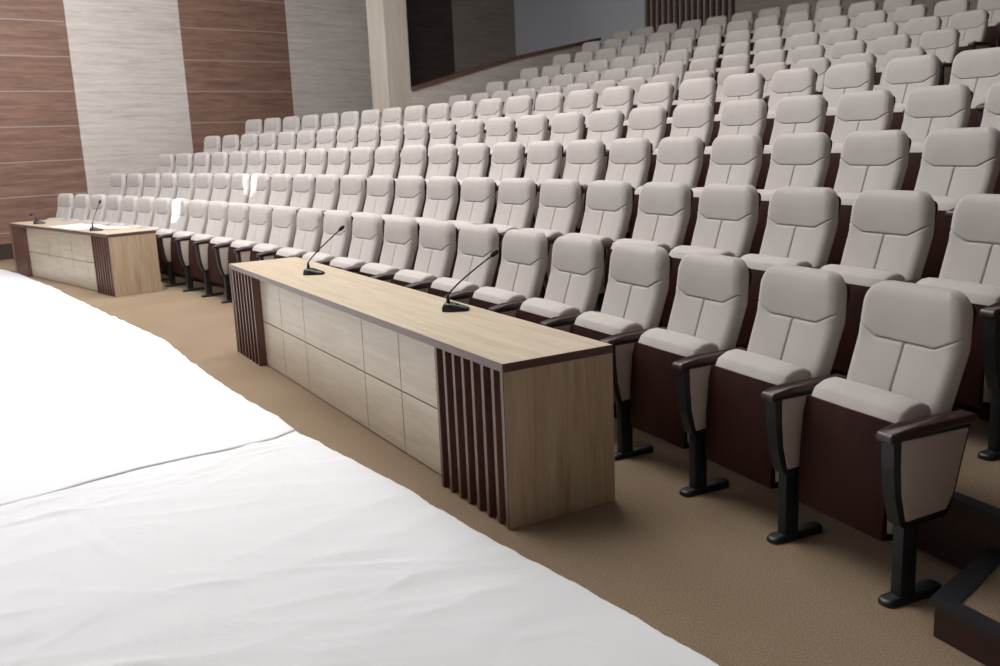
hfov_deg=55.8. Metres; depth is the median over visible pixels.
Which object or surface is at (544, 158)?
chair
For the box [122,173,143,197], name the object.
chair
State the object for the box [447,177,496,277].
chair
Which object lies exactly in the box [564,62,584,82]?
chair
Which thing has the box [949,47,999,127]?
chair
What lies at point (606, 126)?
chair
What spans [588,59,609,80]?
chair
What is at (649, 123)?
chair
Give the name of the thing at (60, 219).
seat cushion
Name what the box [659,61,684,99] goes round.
chair
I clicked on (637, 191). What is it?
seat cushion
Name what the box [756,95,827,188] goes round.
chair
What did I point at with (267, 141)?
chair
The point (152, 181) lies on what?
chair
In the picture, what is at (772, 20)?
chair
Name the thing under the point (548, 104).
chair
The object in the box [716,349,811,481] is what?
seat cushion
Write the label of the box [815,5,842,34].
chair
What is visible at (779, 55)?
chair
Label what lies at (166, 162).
chair
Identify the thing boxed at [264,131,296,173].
chair
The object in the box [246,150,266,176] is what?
chair
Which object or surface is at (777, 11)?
chair
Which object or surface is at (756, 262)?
seat cushion
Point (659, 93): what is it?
chair
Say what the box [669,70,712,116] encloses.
chair
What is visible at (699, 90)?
chair
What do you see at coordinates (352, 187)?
chair
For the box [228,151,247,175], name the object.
chair
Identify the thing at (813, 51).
chair
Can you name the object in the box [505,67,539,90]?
chair
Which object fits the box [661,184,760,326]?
chair
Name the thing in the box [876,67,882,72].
seat cushion
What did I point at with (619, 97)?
chair
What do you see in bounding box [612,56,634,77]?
chair
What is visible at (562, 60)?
chair
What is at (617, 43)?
chair
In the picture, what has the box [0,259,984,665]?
floor
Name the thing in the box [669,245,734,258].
seat cushion
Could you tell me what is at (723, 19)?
chair
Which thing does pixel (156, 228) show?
seat cushion
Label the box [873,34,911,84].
chair
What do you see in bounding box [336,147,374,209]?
chair
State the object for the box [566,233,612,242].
seat cushion
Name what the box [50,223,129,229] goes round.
paper sheet
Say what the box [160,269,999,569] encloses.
stepped platform
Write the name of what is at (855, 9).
chair
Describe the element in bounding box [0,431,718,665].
cloth
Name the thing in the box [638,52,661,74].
chair
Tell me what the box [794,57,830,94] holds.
chair
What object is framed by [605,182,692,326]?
chair
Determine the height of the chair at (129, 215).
0.970 m
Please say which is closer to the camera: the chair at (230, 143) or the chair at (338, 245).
the chair at (338, 245)
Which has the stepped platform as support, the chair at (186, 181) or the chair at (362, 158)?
the chair at (186, 181)
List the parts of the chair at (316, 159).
backrest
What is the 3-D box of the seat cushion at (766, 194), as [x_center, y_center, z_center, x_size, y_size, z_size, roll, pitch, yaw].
[1.711,-0.661,5.893,0.182,0.457,0.416,-9,13,-28]
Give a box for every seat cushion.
[46,218,63,220]
[62,219,79,221]
[78,220,96,222]
[93,221,110,224]
[109,223,127,226]
[125,225,143,227]
[141,226,159,230]
[156,229,176,234]
[173,231,195,237]
[191,234,215,240]
[210,236,235,243]
[231,240,258,247]
[252,243,282,251]
[276,247,307,256]
[302,252,335,261]
[330,257,366,267]
[351,212,374,217]
[360,263,399,274]
[381,214,406,221]
[393,269,437,282]
[414,217,441,225]
[431,277,478,292]
[447,220,476,228]
[473,286,525,303]
[482,224,517,232]
[520,297,579,317]
[523,228,562,292]
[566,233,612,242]
[574,311,642,412]
[611,238,669,248]
[635,186,642,193]
[639,328,718,442]
[666,117,671,122]
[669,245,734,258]
[691,187,703,196]
[704,146,711,153]
[714,114,720,120]
[715,97,721,101]
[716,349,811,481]
[741,254,811,270]
[757,189,774,200]
[763,145,771,153]
[767,111,774,118]
[811,377,930,533]
[820,264,904,286]
[826,107,835,115]
[831,143,842,152]
[836,192,859,204]
[873,84,882,89]
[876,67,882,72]
[893,103,905,111]
[909,142,923,152]
[915,277,999,402]
[932,196,961,210]
[959,40,976,46]
[971,99,985,107]
[988,21,999,46]
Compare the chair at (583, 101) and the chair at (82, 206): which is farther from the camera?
the chair at (82, 206)
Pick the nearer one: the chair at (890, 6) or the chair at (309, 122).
the chair at (890, 6)
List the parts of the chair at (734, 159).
backrest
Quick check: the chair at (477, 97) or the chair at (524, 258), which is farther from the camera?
the chair at (477, 97)
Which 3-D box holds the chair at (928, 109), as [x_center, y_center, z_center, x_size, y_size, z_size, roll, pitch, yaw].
[2.631,-1.043,5.888,0.478,0.970,0.551,-9,13,-27]
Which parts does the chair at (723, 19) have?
backrest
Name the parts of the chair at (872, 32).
backrest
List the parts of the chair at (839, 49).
backrest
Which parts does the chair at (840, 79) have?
backrest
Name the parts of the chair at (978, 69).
backrest, armrest, frame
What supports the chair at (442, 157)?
on the floor at (982, 413)
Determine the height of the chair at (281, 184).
0.970 m
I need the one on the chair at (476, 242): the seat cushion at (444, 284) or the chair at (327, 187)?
the seat cushion at (444, 284)
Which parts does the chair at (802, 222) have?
backrest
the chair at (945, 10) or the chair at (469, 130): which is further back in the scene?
the chair at (945, 10)
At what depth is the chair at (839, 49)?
10.98 m
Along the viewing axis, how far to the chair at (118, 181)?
14.43 m
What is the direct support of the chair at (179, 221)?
on the floor at (702, 571)
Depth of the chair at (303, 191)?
10.28 m
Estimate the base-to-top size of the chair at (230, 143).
0.970 m
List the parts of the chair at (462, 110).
backrest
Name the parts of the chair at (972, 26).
backrest, frame, armrest, panel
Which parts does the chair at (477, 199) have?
backrest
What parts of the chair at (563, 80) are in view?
backrest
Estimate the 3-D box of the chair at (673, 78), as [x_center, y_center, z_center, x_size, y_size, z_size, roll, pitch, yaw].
[2.021,-2.819,12.108,0.478,0.970,0.551,-11,14,-35]
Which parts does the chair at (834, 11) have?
backrest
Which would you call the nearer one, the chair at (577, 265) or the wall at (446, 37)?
the chair at (577, 265)
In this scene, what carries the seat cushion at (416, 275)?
on the chair at (437, 238)
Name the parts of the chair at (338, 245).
armrest, backrest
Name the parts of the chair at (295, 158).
backrest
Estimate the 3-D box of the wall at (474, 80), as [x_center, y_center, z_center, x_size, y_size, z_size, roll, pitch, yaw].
[0.256,-4.341,17.550,0.180,2.380,5.100,9,16,43]
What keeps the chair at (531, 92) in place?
on the floor
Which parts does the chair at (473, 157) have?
frame, backrest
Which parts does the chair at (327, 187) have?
backrest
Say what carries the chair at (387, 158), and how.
on the floor at (982, 413)
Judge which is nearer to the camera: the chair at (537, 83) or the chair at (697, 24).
the chair at (537, 83)
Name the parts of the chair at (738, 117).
backrest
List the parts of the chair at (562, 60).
backrest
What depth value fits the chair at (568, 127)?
9.12 m
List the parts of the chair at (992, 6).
backrest, frame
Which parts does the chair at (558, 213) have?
frame, panel, armrest, backrest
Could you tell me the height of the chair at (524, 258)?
0.970 m
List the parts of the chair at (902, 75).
backrest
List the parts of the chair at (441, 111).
backrest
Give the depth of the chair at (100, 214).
13.11 m
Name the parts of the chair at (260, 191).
backrest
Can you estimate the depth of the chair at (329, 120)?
14.45 m
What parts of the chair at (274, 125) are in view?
backrest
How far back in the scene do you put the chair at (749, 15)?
16.30 m
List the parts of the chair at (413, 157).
backrest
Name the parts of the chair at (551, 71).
backrest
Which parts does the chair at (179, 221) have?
armrest, frame, panel, leg, backrest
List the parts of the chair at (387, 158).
backrest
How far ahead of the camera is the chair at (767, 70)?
10.79 m
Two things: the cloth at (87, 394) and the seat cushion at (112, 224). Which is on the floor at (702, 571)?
the cloth at (87, 394)
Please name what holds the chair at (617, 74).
on the floor
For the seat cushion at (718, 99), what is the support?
on the chair at (723, 73)
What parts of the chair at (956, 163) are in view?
armrest, frame, backrest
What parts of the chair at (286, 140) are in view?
backrest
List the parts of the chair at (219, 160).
backrest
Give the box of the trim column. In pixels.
[366,0,411,129]
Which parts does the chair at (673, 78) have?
backrest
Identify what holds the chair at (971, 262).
on the stepped platform
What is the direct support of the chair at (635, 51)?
on the floor
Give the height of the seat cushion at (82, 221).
0.457 m
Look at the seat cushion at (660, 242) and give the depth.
5.76 m
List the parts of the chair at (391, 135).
backrest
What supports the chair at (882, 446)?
on the floor at (702, 571)
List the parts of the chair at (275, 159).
backrest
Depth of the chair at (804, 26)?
13.53 m
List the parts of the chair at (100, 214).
backrest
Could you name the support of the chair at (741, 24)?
on the floor
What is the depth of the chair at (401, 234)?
7.03 m
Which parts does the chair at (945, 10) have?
backrest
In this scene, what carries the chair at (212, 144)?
on the floor
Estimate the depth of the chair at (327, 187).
9.84 m
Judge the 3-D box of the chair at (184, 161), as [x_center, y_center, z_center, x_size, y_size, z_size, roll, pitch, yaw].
[-4.970,-2.274,14.581,0.551,0.970,0.478,9,16,43]
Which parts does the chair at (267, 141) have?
backrest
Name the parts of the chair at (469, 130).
backrest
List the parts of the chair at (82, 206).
backrest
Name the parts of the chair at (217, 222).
armrest, frame, panel, leg, backrest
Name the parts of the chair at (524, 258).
panel, armrest, backrest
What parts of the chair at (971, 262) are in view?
backrest, armrest, frame, leg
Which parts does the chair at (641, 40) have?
backrest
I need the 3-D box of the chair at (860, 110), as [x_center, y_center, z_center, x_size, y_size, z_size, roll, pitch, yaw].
[2.360,-1.131,6.366,0.478,0.970,0.551,-9,13,-29]
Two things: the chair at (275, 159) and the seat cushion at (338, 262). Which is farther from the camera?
the chair at (275, 159)
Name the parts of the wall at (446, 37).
wall panel, wall panel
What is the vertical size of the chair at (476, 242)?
0.970 m
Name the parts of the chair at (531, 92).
backrest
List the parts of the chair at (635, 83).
backrest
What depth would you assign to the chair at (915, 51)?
9.47 m
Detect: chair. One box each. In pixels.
[37,193,74,220]
[62,194,90,221]
[78,194,106,223]
[93,195,122,224]
[108,173,126,196]
[109,196,138,226]
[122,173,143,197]
[125,196,154,227]
[141,197,171,280]
[142,173,160,197]
[143,154,175,189]
[155,173,177,199]
[156,198,189,286]
[170,200,208,291]
[172,173,195,200]
[175,153,193,175]
[188,201,228,296]
[189,173,213,201]
[192,136,221,172]
[192,152,210,175]
[208,173,231,202]
[208,202,249,302]
[210,135,239,172]
[210,152,228,175]
[227,173,250,204]
[228,134,258,168]
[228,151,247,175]
[228,204,272,286]
[239,119,262,150]
[246,132,277,169]
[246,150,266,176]
[247,173,271,206]
[250,206,297,261]
[257,118,281,150]
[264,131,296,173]
[265,150,285,197]
[268,174,292,208]
[274,208,323,258]
[276,116,300,149]
[284,130,316,170]
[284,149,306,176]
[290,148,327,200]
[290,174,315,234]
[295,114,320,148]
[302,210,352,264]
[304,129,336,172]
[312,148,350,206]
[312,174,340,212]
[315,113,339,148]
[320,175,366,245]
[325,127,357,173]
[327,213,384,273]
[335,111,360,147]
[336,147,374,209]
[347,126,380,174]
[348,175,394,253]
[356,109,381,146]
[358,216,419,282]
[362,146,400,211]
[371,124,403,175]
[378,107,402,146]
[378,176,425,262]
[390,145,427,214]
[391,220,457,292]
[396,122,428,178]
[401,105,426,150]
[412,176,459,269]
[421,144,457,216]
[424,121,455,178]
[426,103,450,148]
[427,224,500,304]
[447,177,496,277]
[449,95,467,120]
[451,101,476,144]
[454,119,484,176]
[454,143,489,219]
[469,229,549,317]
[470,92,489,118]
[477,98,503,142]
[482,178,537,286]
[485,117,515,176]
[486,81,505,98]
[489,142,524,223]
[492,90,512,116]
[504,88,536,116]
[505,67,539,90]
[505,95,532,141]
[508,79,527,95]
[516,114,548,177]
[516,235,606,332]
[523,179,582,297]
[524,140,563,227]
[530,76,550,110]
[531,85,562,114]
[534,92,564,140]
[539,54,571,76]
[542,65,561,85]
[549,89,597,140]
[550,112,584,178]
[553,74,574,99]
[562,139,605,232]
[563,83,588,112]
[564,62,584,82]
[566,180,634,310]
[570,243,672,460]
[574,51,594,71]
[578,71,600,88]
[582,41,600,59]
[583,85,634,139]
[583,138,652,238]
[586,109,624,179]
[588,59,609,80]
[592,80,616,110]
[597,48,617,68]
[603,68,626,85]
[604,38,623,56]
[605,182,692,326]
[606,106,667,182]
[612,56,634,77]
[613,30,631,46]
[620,44,641,65]
[621,77,646,109]
[621,82,673,137]
[626,34,646,53]
[629,136,704,238]
[630,64,655,82]
[630,252,751,496]
[635,26,654,44]
[637,41,666,65]
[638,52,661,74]
[643,31,670,53]
[648,103,715,181]
[651,73,678,100]
[658,23,677,49]
[658,49,689,74]
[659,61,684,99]
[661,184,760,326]
[662,37,693,62]
[664,77,717,137]
[667,27,696,51]
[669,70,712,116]
[676,57,716,99]
[681,19,701,46]
[683,134,764,245]
[684,45,718,74]
[687,33,721,70]
[691,23,722,57]
[696,15,727,45]
[697,99,768,186]
[705,264,849,544]
[709,72,764,145]
[714,41,750,81]
[714,66,749,114]
[716,29,750,67]
[719,19,750,54]
[721,53,750,68]
[722,11,753,42]
[737,186,840,346]
[749,37,783,72]
[749,132,831,253]
[750,15,779,50]
[750,25,781,64]
[751,7,781,38]
[754,49,786,72]
[755,62,788,104]
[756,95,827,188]
[762,67,817,144]
[781,2,810,31]
[782,10,810,46]
[783,20,814,58]
[786,32,819,68]
[790,44,824,68]
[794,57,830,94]
[798,280,977,607]
[813,0,841,22]
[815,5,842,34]
[819,15,849,46]
[820,189,937,372]
[821,52,876,94]
[822,61,875,138]
[823,90,895,189]
[824,27,857,60]
[827,130,910,264]
[830,40,866,65]
[848,0,877,27]
[855,10,887,39]
[863,22,897,52]
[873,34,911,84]
[873,47,926,89]
[882,54,941,129]
[883,0,913,21]
[893,4,926,34]
[901,84,972,190]
[904,16,941,47]
[914,127,999,278]
[915,193,999,460]
[918,28,959,85]
[933,0,969,29]
[949,9,991,55]
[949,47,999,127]
[977,0,999,47]
[980,81,999,193]
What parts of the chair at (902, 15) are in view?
backrest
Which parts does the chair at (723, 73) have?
backrest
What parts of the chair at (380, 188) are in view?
backrest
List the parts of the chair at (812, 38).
backrest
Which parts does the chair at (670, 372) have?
frame, leg, panel, backrest, armrest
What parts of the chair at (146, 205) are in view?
backrest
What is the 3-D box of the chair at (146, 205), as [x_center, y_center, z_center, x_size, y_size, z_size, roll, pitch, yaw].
[-4.558,-1.213,11.898,0.478,0.970,0.551,-12,15,-39]
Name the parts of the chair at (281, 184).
backrest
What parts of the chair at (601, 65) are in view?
backrest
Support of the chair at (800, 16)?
on the floor
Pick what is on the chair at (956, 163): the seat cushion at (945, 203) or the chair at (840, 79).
the seat cushion at (945, 203)
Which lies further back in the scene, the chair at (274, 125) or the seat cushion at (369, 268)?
the chair at (274, 125)
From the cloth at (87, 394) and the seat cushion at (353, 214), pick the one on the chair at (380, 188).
the seat cushion at (353, 214)
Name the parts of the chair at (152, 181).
backrest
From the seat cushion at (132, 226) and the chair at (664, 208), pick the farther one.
the seat cushion at (132, 226)
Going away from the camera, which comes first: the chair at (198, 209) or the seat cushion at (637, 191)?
the seat cushion at (637, 191)
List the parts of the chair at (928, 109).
backrest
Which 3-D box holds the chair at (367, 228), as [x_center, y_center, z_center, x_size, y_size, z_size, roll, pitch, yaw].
[-1.166,-0.446,7.529,0.478,0.970,0.551,-10,14,-33]
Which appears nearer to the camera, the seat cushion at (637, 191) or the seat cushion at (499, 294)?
the seat cushion at (499, 294)
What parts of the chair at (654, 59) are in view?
backrest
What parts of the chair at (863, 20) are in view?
backrest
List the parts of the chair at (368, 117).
backrest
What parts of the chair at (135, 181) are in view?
backrest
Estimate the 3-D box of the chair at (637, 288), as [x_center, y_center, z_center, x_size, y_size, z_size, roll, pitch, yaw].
[0.583,0.065,4.725,0.478,0.970,0.551,-9,13,-27]
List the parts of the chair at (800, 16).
backrest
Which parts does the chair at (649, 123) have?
backrest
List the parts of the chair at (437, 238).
panel, armrest, backrest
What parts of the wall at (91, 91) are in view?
baseboard, wall panel, wall panel, wall panel, wall panel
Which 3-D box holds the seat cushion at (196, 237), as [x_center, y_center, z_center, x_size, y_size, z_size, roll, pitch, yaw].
[-3.199,-0.838,10.233,0.182,0.457,0.416,-11,15,-37]
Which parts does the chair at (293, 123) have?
backrest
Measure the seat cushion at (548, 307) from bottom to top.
0.457 m
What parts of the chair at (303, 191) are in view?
backrest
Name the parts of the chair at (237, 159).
backrest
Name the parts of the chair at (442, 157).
backrest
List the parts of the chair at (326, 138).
backrest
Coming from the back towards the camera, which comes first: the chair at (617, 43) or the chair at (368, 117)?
the chair at (617, 43)
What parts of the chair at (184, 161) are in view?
backrest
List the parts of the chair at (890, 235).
backrest, armrest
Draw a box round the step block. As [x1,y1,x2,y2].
[930,548,999,665]
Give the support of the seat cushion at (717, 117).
on the chair at (748, 86)
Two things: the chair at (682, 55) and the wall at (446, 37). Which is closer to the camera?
the chair at (682, 55)
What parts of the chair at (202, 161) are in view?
backrest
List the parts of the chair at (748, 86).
backrest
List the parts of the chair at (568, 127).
panel, backrest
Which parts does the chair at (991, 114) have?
backrest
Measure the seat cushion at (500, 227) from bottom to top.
0.457 m
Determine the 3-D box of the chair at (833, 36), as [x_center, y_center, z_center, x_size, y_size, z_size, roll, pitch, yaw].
[4.247,-3.372,11.989,0.478,0.970,0.551,-11,14,-34]
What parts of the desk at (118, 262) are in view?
panel, edge rail, panel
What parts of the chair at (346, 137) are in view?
backrest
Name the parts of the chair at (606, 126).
panel, backrest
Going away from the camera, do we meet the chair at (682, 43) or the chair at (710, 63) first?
the chair at (710, 63)
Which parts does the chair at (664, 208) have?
backrest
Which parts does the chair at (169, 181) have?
backrest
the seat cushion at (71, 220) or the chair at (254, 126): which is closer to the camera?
the seat cushion at (71, 220)
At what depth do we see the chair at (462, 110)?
11.92 m
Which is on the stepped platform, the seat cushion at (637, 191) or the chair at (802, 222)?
the chair at (802, 222)
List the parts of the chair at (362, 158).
backrest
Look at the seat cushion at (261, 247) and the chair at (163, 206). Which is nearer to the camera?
the seat cushion at (261, 247)
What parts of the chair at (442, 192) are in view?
backrest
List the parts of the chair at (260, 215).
frame, armrest, panel, backrest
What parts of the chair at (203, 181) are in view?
backrest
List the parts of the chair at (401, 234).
armrest, backrest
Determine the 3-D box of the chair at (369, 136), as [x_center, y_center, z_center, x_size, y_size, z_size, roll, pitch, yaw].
[-1.795,-2.175,12.219,0.478,0.970,0.551,-12,15,-37]
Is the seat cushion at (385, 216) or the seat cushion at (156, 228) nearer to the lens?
the seat cushion at (385, 216)
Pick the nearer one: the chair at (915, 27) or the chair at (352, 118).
the chair at (915, 27)
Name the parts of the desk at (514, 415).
panel, panel, edge rail, panel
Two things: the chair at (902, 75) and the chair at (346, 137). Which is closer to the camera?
the chair at (902, 75)
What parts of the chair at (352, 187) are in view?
backrest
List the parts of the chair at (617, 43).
backrest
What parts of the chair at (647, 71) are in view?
backrest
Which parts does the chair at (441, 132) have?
backrest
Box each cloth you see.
[0,269,294,505]
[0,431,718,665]
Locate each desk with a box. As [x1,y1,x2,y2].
[9,220,161,296]
[229,257,614,529]
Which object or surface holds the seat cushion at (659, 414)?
on the chair at (670, 372)
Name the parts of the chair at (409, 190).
backrest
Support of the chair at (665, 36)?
on the floor
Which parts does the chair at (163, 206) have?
backrest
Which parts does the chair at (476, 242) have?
panel, armrest, backrest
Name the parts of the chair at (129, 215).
backrest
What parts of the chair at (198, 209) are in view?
armrest, frame, panel, leg, backrest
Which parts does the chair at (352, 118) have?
backrest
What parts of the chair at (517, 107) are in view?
panel, backrest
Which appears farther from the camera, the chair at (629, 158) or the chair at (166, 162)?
the chair at (166, 162)
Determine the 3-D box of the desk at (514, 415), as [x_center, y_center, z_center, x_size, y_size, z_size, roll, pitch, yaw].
[-0.775,0.095,5.564,0.526,0.679,4.100,-9,13,-29]
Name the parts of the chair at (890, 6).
backrest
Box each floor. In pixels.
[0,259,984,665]
[663,326,989,420]
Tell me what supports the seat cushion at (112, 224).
on the chair at (129, 215)
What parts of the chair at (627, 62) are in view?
backrest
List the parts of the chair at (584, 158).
panel, backrest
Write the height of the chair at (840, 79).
0.970 m
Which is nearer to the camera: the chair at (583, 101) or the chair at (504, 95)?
the chair at (583, 101)
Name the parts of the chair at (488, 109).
backrest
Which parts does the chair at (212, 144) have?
backrest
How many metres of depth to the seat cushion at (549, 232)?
6.60 m
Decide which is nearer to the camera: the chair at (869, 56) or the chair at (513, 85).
the chair at (869, 56)
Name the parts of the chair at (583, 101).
backrest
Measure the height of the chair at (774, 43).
0.970 m
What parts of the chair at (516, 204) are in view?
frame, backrest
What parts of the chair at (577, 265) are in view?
panel, frame, armrest, backrest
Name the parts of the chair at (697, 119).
backrest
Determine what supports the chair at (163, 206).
on the floor at (702, 571)
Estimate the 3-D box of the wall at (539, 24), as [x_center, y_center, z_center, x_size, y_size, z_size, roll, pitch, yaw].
[5.177,-5.446,17.374,0.290,6.200,14.000,-13,16,-41]
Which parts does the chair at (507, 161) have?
frame, backrest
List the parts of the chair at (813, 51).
backrest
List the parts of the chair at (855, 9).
backrest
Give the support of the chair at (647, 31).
on the floor
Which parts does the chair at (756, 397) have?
leg, frame, backrest, panel, armrest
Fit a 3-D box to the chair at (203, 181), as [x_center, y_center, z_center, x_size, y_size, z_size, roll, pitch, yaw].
[-4.003,-1.601,12.440,0.478,0.970,0.551,-12,15,-39]
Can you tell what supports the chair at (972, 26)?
on the floor
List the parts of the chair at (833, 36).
backrest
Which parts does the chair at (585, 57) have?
backrest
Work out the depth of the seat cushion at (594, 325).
4.70 m
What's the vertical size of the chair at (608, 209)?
0.970 m
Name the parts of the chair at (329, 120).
backrest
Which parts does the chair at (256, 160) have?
backrest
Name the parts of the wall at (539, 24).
panel, panel, panel, panel, panel, panel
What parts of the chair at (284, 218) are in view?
frame, armrest, panel, backrest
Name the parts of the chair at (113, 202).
backrest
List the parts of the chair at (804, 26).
backrest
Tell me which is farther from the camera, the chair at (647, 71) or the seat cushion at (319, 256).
the chair at (647, 71)
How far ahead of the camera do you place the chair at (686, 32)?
16.24 m
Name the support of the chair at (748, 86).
on the floor
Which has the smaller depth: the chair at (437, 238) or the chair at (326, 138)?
the chair at (437, 238)
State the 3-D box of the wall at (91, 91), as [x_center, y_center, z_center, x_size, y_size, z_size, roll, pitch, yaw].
[-7.179,-4.307,14.454,14.250,6.200,0.237,-14,16,-43]
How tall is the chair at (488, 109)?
0.970 m
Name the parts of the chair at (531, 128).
frame, panel, backrest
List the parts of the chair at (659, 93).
backrest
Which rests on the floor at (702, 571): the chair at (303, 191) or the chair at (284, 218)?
the chair at (284, 218)
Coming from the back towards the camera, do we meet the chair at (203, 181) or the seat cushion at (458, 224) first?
the chair at (203, 181)
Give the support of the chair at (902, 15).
on the floor
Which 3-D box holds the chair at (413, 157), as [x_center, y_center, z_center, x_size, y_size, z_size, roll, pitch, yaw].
[-1.012,-1.479,9.964,0.478,0.970,0.551,-11,14,-35]
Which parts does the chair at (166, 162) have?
backrest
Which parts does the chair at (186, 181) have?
backrest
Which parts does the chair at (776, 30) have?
backrest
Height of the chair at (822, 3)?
0.970 m
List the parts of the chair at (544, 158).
frame, panel, backrest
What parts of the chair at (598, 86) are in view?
backrest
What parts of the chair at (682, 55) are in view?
backrest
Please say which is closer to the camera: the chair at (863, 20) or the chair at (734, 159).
the chair at (734, 159)
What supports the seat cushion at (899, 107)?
on the chair at (902, 75)
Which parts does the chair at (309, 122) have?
backrest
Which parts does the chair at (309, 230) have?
armrest, backrest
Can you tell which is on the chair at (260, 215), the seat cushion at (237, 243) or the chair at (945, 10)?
the seat cushion at (237, 243)
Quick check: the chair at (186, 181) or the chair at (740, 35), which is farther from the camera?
the chair at (740, 35)
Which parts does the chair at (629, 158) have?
backrest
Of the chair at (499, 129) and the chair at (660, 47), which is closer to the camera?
the chair at (499, 129)
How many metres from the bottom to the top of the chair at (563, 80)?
0.970 m
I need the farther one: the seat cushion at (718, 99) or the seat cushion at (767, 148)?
the seat cushion at (718, 99)
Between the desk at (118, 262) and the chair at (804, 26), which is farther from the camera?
the chair at (804, 26)
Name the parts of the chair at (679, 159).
backrest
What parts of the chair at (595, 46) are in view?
backrest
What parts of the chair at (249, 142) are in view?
backrest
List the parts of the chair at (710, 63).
backrest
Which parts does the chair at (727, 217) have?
backrest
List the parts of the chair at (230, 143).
backrest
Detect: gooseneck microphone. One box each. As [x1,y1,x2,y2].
[29,214,45,223]
[89,200,102,230]
[303,225,344,274]
[442,250,498,311]
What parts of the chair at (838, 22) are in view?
backrest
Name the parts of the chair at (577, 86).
backrest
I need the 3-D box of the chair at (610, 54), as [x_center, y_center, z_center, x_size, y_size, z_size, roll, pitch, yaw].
[1.793,-4.482,16.521,0.478,0.970,0.551,-12,15,-39]
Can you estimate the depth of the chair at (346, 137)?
12.64 m
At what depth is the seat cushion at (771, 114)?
7.86 m
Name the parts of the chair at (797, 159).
backrest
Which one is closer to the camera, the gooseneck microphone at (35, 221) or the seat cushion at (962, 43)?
the seat cushion at (962, 43)
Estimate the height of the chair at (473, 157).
0.970 m
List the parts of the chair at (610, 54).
backrest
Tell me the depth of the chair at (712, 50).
13.77 m
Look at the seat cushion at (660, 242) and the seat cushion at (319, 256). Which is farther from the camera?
the seat cushion at (319, 256)
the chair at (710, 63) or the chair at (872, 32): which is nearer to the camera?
the chair at (872, 32)
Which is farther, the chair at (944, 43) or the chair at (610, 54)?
the chair at (610, 54)
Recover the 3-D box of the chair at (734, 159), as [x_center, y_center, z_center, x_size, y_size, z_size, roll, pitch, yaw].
[1.479,-0.825,6.318,0.478,0.970,0.551,-9,14,-29]
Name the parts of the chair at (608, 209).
leg, panel, frame, backrest, armrest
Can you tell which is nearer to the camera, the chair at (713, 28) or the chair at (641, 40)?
the chair at (713, 28)
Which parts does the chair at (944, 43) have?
backrest, frame, armrest, panel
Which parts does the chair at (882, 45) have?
backrest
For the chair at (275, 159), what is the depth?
12.55 m
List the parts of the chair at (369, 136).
backrest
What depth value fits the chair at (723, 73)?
11.26 m
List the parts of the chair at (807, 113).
backrest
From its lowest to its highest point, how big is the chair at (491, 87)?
0.970 m
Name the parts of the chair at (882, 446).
leg, backrest, frame, armrest, panel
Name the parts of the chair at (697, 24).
backrest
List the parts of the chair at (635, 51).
backrest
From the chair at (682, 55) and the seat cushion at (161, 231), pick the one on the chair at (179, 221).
the seat cushion at (161, 231)
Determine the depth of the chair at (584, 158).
7.68 m
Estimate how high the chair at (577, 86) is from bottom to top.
0.970 m
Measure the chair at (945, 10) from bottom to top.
0.970 m
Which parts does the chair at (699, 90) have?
backrest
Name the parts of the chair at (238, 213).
frame, armrest, panel, leg, backrest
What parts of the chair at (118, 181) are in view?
backrest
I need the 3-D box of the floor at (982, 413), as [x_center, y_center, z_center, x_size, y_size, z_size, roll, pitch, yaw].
[-1.182,-0.703,9.286,1.722,0.267,16.530,-11,14,-34]
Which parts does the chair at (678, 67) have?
backrest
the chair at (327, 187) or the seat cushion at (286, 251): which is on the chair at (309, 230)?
the seat cushion at (286, 251)
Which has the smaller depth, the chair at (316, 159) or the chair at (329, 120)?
the chair at (316, 159)
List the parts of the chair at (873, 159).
backrest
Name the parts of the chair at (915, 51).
backrest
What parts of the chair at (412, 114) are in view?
backrest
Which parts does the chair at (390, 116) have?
backrest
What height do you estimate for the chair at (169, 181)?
0.970 m
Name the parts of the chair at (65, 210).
backrest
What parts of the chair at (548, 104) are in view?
backrest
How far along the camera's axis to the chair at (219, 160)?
13.80 m
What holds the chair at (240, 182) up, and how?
on the stepped platform
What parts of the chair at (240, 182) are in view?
backrest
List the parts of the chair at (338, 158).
backrest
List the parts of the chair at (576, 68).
backrest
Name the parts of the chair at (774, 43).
backrest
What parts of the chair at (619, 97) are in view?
backrest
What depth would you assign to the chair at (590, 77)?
14.46 m
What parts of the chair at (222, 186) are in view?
backrest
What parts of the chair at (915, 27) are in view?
backrest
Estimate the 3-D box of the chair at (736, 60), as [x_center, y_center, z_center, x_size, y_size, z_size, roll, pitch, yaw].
[2.977,-3.124,12.278,0.478,0.970,0.551,-11,14,-35]
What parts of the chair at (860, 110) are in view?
backrest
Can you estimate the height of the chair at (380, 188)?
0.970 m
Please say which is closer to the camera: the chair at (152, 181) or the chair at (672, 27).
the chair at (152, 181)
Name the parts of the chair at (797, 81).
backrest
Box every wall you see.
[0,0,372,259]
[406,0,515,85]
[411,38,600,122]
[514,0,977,55]
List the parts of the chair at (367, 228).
armrest, backrest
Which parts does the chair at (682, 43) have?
backrest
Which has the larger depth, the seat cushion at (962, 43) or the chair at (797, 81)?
the seat cushion at (962, 43)
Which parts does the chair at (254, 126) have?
backrest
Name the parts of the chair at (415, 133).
backrest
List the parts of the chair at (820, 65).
backrest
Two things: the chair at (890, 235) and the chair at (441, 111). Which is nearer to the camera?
the chair at (890, 235)
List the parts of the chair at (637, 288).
leg, panel, frame, armrest, backrest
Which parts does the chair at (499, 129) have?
frame, backrest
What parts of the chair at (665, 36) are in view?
backrest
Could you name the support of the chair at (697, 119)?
on the floor
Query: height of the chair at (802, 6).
0.970 m
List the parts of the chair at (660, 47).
backrest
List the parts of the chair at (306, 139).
backrest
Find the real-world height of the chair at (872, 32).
0.970 m
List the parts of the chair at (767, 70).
backrest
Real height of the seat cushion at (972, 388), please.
0.457 m
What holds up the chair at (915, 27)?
on the floor

